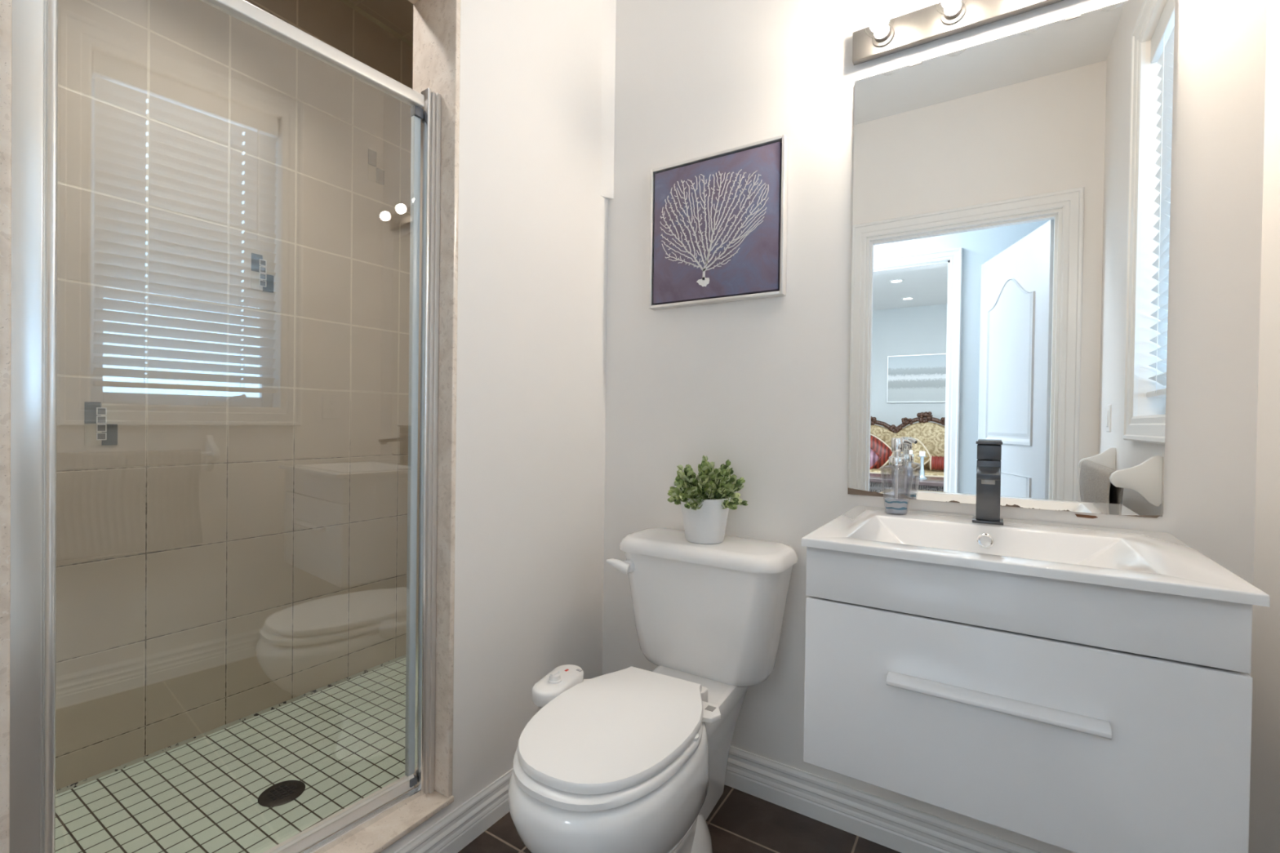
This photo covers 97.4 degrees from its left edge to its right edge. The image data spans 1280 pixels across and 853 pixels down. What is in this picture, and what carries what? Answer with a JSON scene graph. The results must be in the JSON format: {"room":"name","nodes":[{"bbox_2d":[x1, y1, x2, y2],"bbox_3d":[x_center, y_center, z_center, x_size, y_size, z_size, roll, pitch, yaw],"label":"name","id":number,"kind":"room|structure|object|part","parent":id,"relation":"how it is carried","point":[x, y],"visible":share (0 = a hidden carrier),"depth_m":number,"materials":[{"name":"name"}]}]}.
{"room":"bathroom","nodes":[
{"label":"bathroom","id":0,"kind":"room"},
{"bbox_2d":[55,657,405,852],"bbox_3d":[-1.034,1.011,1.540,0.825,0.060,1.640,1,1,32],"label":"floor","id":1,"kind":"structure","parent":0,"point":[344,741],"depth_m":1.56,"materials":[{"name":"tile"}]},
{"bbox_2d":[257,780,305,807],"bbox_3d":[-0.958,0.980,1.504,0.108,0.006,0.108,1,1,32],"label":"shower drain","id":2,"kind":"object","parent":1,"relation":"on","point":[283,793],"visible":1,"depth_m":1.50,"materials":[{"name":"brown metal"}]},
{"bbox_2d":[55,0,413,791],"bbox_3d":[-1.386,-0.308,1.760,0.050,2.685,1.640,1,1,32],"label":"wall","id":3,"kind":"structure","parent":0,"point":[239,550],"depth_m":1.80,"materials":[{"name":"tile"}]},
{"bbox_2d":[84,401,117,445],"bbox_3d":[-1.490,-0.007,1.555,0.005,0.119,0.068,1,1,32],"label":"wall tile","id":4,"kind":"object","parent":3,"relation":"attached to","point":[94,413],"depth_m":1.55,"materials":[{"name":"tile"}]},
{"bbox_2d":[55,654,406,795],"bbox_3d":[-1.378,0.970,1.757,0.009,0.008,1.640,1,1,32],"label":"trim","id":5,"kind":"structure","parent":3,"relation":"attached to","point":[199,736],"depth_m":1.78,"materials":[{"name":"beige tile"}]},
{"bbox_2d":[251,253,273,293],"bbox_3d":[-1.269,-0.516,1.890,0.005,0.119,0.068,1,1,32],"label":"wall tile","id":6,"kind":"object","parent":3,"relation":"attached to","point":[260,263],"depth_m":1.89,"materials":[{"name":"tile"}]},
{"bbox_2d":[368,148,384,185],"bbox_3d":[-1.046,-1.028,2.229,0.003,0.119,0.068,1,1,32],"label":"wall tile","id":7,"kind":"object","parent":3,"relation":"attached to","point":[376,175],"depth_m":2.23,"materials":[{"name":"tile"}]},
{"bbox_2d":[339,0,413,48],"bbox_3d":[-1.342,-1.594,1.731,0.012,0.012,1.640,1,1,32],"label":"trim","id":8,"kind":"structure","parent":3,"relation":"attached to","point":[347,2],"depth_m":2.22,"materials":[{"name":"brown tile"}]},
{"bbox_2d":[348,0,413,42],"bbox_3d":[-0.998,-1.619,1.514,0.825,0.050,1.640,1,1,32],"label":"ceiling","id":9,"kind":"structure","parent":0,"point":[397,15],"depth_m":2.17,"materials":[{"name":"paint"}]},
{"bbox_2d":[380,0,608,852],"bbox_3d":[-0.672,-0.350,1.156,0.150,2.880,2.060,1,1,32],"label":"wall","id":10,"kind":"structure","parent":0,"point":[533,220],"depth_m":1.57,"materials":[{"name":"paint"}]},
{"bbox_2d":[0,0,12,852],"bbox_3d":[-0.914,-0.087,0.789,0.166,1.987,0.014,1,1,32],"label":"trim","id":11,"kind":"structure","parent":10,"relation":"attached to","point":[6,6],"depth_m":0.75,"materials":[{"name":"stone"}]},
{"bbox_2d":[324,790,453,852],"bbox_3d":[-0.728,0.913,1.108,0.172,0.014,0.750,1,1,32],"label":"shower curb","id":12,"kind":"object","parent":10,"relation":"attached to","point":[383,833],"depth_m":1.27,"materials":[{"name":"stone"}]},
{"bbox_2d":[9,0,441,852],"bbox_3d":[-0.735,0.013,1.115,0.061,1.788,0.720,1,1,36],"label":"shower door frame","id":13,"kind":"structure","parent":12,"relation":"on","point":[34,23],"depth_m":0.86,"materials":[{"name":"metal"}]},
{"bbox_3d":[-0.931,0.013,0.851,0.032,1.788,0.064,1,1,36],"label":"wall post","id":14,"kind":"part","parent":13,"relation":"part of","materials":[{"name":"metal"}]},
{"bbox_3d":[-0.733,-0.789,1.092,0.026,0.029,0.683,1,1,36],"label":"header rail","id":15,"kind":"part","parent":13,"relation":"part of","materials":[{"name":"silver metal"}]},
{"bbox_3d":[-0.748,0.872,1.132,0.018,0.033,0.631,1,1,36],"label":"rail","id":16,"kind":"part","parent":13,"relation":"part of","materials":[{"name":"silver metal"}]},
{"bbox_2d":[408,0,420,4],"bbox_3d":[-0.704,-1.087,1.091,0.166,0.014,0.750,1,1,32],"label":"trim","id":17,"kind":"structure","parent":10,"relation":"attached to","point":[413,2],"depth_m":1.43,"materials":[{"name":"stone"}]},
{"bbox_2d":[412,0,460,797],"bbox_3d":[-0.521,-0.087,1.411,0.166,1.987,0.014,1,1,32],"label":"trim","id":18,"kind":"structure","parent":10,"relation":"attached to","point":[436,23],"depth_m":1.38,"materials":[{"name":"stone"}]},
{"bbox_2d":[394,768,513,852],"bbox_3d":[-0.650,1.000,1.078,0.015,0.101,1.948,1,1,32],"label":"baseboard","id":19,"kind":"structure","parent":10,"relation":"attached to","point":[460,827],"depth_m":1.41,"materials":[{"name":"white paint"}]},
{"bbox_2d":[600,0,616,199],"bbox_3d":[-0.104,-1.277,1.868,0.021,1.025,0.048,1,1,32],"label":"trim","id":20,"kind":"structure","parent":10,"relation":"attached to","point":[609,6],"depth_m":1.87,"materials":[{"name":"paint"}]},
{"bbox_2d":[457,785,900,852],"bbox_3d":[-0.031,1.084,0.630,1.544,0.040,2.070,1,1,32],"label":"floor","id":21,"kind":"structure","parent":0,"point":[740,822],"depth_m":1.46,"materials":[{"name":"brown tile"}]},
{"bbox_2d":[508,528,797,852],"bbox_3d":[0.011,0.688,1.317,0.491,0.738,0.836,1,1,32],"label":"toilet","id":22,"kind":"object","parent":21,"relation":"on","point":[624,761],"visible":0.98,"depth_m":1.23,"materials":[{"name":"white ceramic"}]},
{"bbox_3d":[-0.057,0.625,1.137,0.325,0.021,0.439,1,1,32],"label":"seat","id":23,"kind":"part","parent":22,"relation":"part of","materials":[{"name":"white plastic"}]},
{"bbox_3d":[-0.048,0.601,1.150,0.319,0.022,0.450,1,1,32],"label":"lid","id":24,"kind":"part","parent":22,"relation":"part of","materials":[{"name":"white plastic"}]},
{"bbox_3d":[-0.057,0.395,1.589,0.076,0.042,0.041,1,1,32],"label":"flush lever","id":25,"kind":"part","parent":22,"relation":"part of","materials":[{"name":"white plastic"}]},
{"bbox_2d":[532,664,720,723],"bbox_3d":[-0.029,0.607,1.313,0.430,0.058,0.161,1,1,7],"label":"bidet attachment","id":26,"kind":"object","parent":22,"relation":"on","point":[562,678],"visible":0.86,"depth_m":1.29,"materials":[{"name":"white plastic"}]},
{"bbox_3d":[-0.199,0.586,1.315,0.032,0.020,0.032,1,1,32],"label":"knob","id":27,"kind":"part","parent":26,"relation":"part of","materials":[{"name":"white plastic"}]},
{"bbox_3d":[-0.193,0.613,1.333,0.078,0.036,0.162,1,1,22],"label":"control panel","id":28,"kind":"part","parent":26,"relation":"part of","materials":[{"name":"white plastic"}]},
{"bbox_3d":[0.009,0.630,1.315,0.375,0.011,0.111,1,1,19],"label":"mounting plate","id":29,"kind":"part","parent":26,"relation":"part of","materials":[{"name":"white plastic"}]},
{"bbox_2d":[666,455,747,544],"bbox_3d":[0.179,0.199,1.567,0.225,0.238,0.233,1,1,32],"label":"potted plant","id":30,"kind":"object","parent":22,"relation":"on","point":[705,503],"visible":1,"depth_m":1.52,"materials":[{"name":"green plant"}]},
{"bbox_3d":[0.181,0.256,1.571,0.143,0.124,0.143,1,1,32],"label":"pot","id":31,"kind":"part","parent":30,"relation":"part of","materials":[{"name":"white ceramic"}]},
{"bbox_3d":[0.181,0.339,1.571,0.486,0.040,0.224,1,1,32],"label":"tank lid","id":32,"kind":"part","parent":22,"relation":"part of","materials":[{"name":"white ceramic"}]},
{"bbox_3d":[0.180,0.517,1.575,0.466,0.320,0.195,1,1,32],"label":"tank","id":33,"kind":"part","parent":22,"relation":"part of","materials":[{"name":"white ceramic"}]},
{"bbox_2d":[602,0,1267,852],"bbox_3d":[0.610,-0.361,1.507,1.644,2.930,0.100,1,1,32],"label":"wall","id":34,"kind":"structure","parent":0,"point":[762,386],"depth_m":1.55,"materials":[{"name":"paint"}]},
{"bbox_2d":[648,134,788,310],"bbox_3d":[0.221,-0.587,1.671,0.431,0.436,0.032,1,1,32],"label":"framed picture","id":35,"kind":"object","parent":34,"relation":"attached to","point":[718,220],"visible":1,"depth_m":1.65,"materials":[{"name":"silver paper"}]},
{"bbox_2d":[724,746,1042,852],"bbox_3d":[0.518,1.007,1.498,1.544,0.112,0.015,1,1,32],"label":"baseboard","id":36,"kind":"structure","parent":34,"relation":"attached to","point":[893,825],"depth_m":1.47,"materials":[{"name":"white paint"}]},
{"bbox_2d":[852,0,1062,65],"bbox_3d":[0.788,-0.974,1.259,0.610,0.076,0.126,1,1,32],"label":"vanity light","id":37,"kind":"object","parent":34,"relation":"attached to","point":[884,36],"visible":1,"depth_m":1.35,"materials":[{"name":"silver metal"}]},
{"bbox_3d":[0.578,-0.978,1.359,0.068,0.068,0.071,1,1,32],"label":"bulb","id":38,"kind":"part","parent":37,"relation":"part of","materials":[{"name":"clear glass"}]},
{"bbox_2d":[871,24,894,47],"bbox_3d":[0.604,-0.978,1.399,0.051,0.051,0.024,1,1,32],"label":"socket","id":39,"kind":"object","parent":37,"relation":"attached to","point":[888,40],"depth_m":1.40,"materials":[{"name":"silver metal"}]},
{"bbox_2d":[941,0,965,25],"bbox_3d":[0.733,-0.975,1.317,0.051,0.051,0.024,1,1,32],"label":"socket","id":40,"kind":"object","parent":37,"relation":"attached to","point":[958,16],"depth_m":1.31,"materials":[{"name":"silver metal"}]},
{"bbox_2d":[847,0,1174,518],"bbox_3d":[0.817,-0.359,1.311,0.618,1.085,0.009,1,1,32],"label":"wall mirror","id":41,"kind":"object","parent":34,"relation":"attached to","point":[1011,207],"visible":0.98,"depth_m":1.27,"materials":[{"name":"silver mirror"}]},
{"bbox_2d":[803,546,1253,852],"bbox_3d":[0.684,0.434,1.098,0.592,0.412,0.509,1,1,32],"label":"vanity cabinet","id":42,"kind":"object","parent":34,"relation":"attached to","point":[1072,716],"visible":0.91,"depth_m":0.87,"materials":[{"name":"white paint"}]},
{"bbox_3d":[0.555,0.438,0.894,0.300,0.017,0.025,1,1,32],"label":"handle","id":43,"kind":"part","parent":42,"relation":"part of","materials":[{"name":"white paint"}]},
{"bbox_2d":[801,505,1270,607],"bbox_3d":[0.689,0.260,1.098,0.606,0.097,0.504,1,1,32],"label":"basin","id":44,"kind":"object","parent":42,"relation":"in","point":[1157,562],"visible":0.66,"depth_m":1.04,"materials":[{"name":"white ceramic"}]},
{"bbox_2d":[880,438,914,515],"bbox_3d":[0.613,0.117,1.342,0.073,0.180,0.073,1,1,32],"label":"soap dispenser","id":45,"kind":"object","parent":44,"relation":"on","point":[896,504],"visible":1,"depth_m":1.33,"materials":[{"name":"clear glass"}]},
{"bbox_2d":[880,465,914,515],"bbox_3d":[0.613,0.148,1.342,0.073,0.118,0.073,1,1,32],"label":"bottle","id":46,"kind":"object","parent":45,"relation":"attached to","point":[896,504],"depth_m":1.33,"materials":[{"name":"clear glass"}]},
{"bbox_2d":[972,440,1003,525],"bbox_3d":[0.746,0.122,1.204,0.058,0.179,0.149,1,1,32],"label":"faucet","id":47,"kind":"object","parent":44,"relation":"on","point":[988,456],"visible":1,"depth_m":1.22,"materials":[{"name":"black metal"}]},
{"bbox_3d":[0.769,0.208,1.243,0.058,0.006,0.058,1,1,32],"label":"plate","id":48,"kind":"part","parent":47,"relation":"part of","materials":[{"name":"black metal"}]},
{"bbox_3d":[0.733,0.098,1.182,0.041,0.021,0.098,1,1,32],"label":"spout","id":49,"kind":"part","parent":47,"relation":"part of","materials":[{"name":"black metal"}]},
{"bbox_3d":[0.771,0.056,1.242,0.045,0.032,0.045,1,1,32],"label":"handle","id":50,"kind":"part","parent":47,"relation":"part of","materials":[{"name":"black metal"}]},
{"bbox_3d":[0.770,0.036,1.238,0.049,0.008,0.056,1,1,32],"label":"lever plate","id":51,"kind":"part","parent":47,"relation":"part of","materials":[{"name":"black metal"}]},
{"bbox_2d":[1075,514,1097,518],"bbox_3d":[0.969,0.195,1.220,0.040,0.007,0.001,1,1,32],"label":"trim","id":52,"kind":"structure","parent":34,"relation":"attached to","point":[1077,515],"depth_m":1.22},
{"bbox_2d":[1248,0,1279,852],"bbox_3d":[0.721,-0.322,0.219,0.120,2.880,1.960,1,1,32],"label":"wall","id":53,"kind":"structure","parent":0,"point":[1264,786],"depth_m":1.04,"materials":[{"name":"paint"}]}
]}

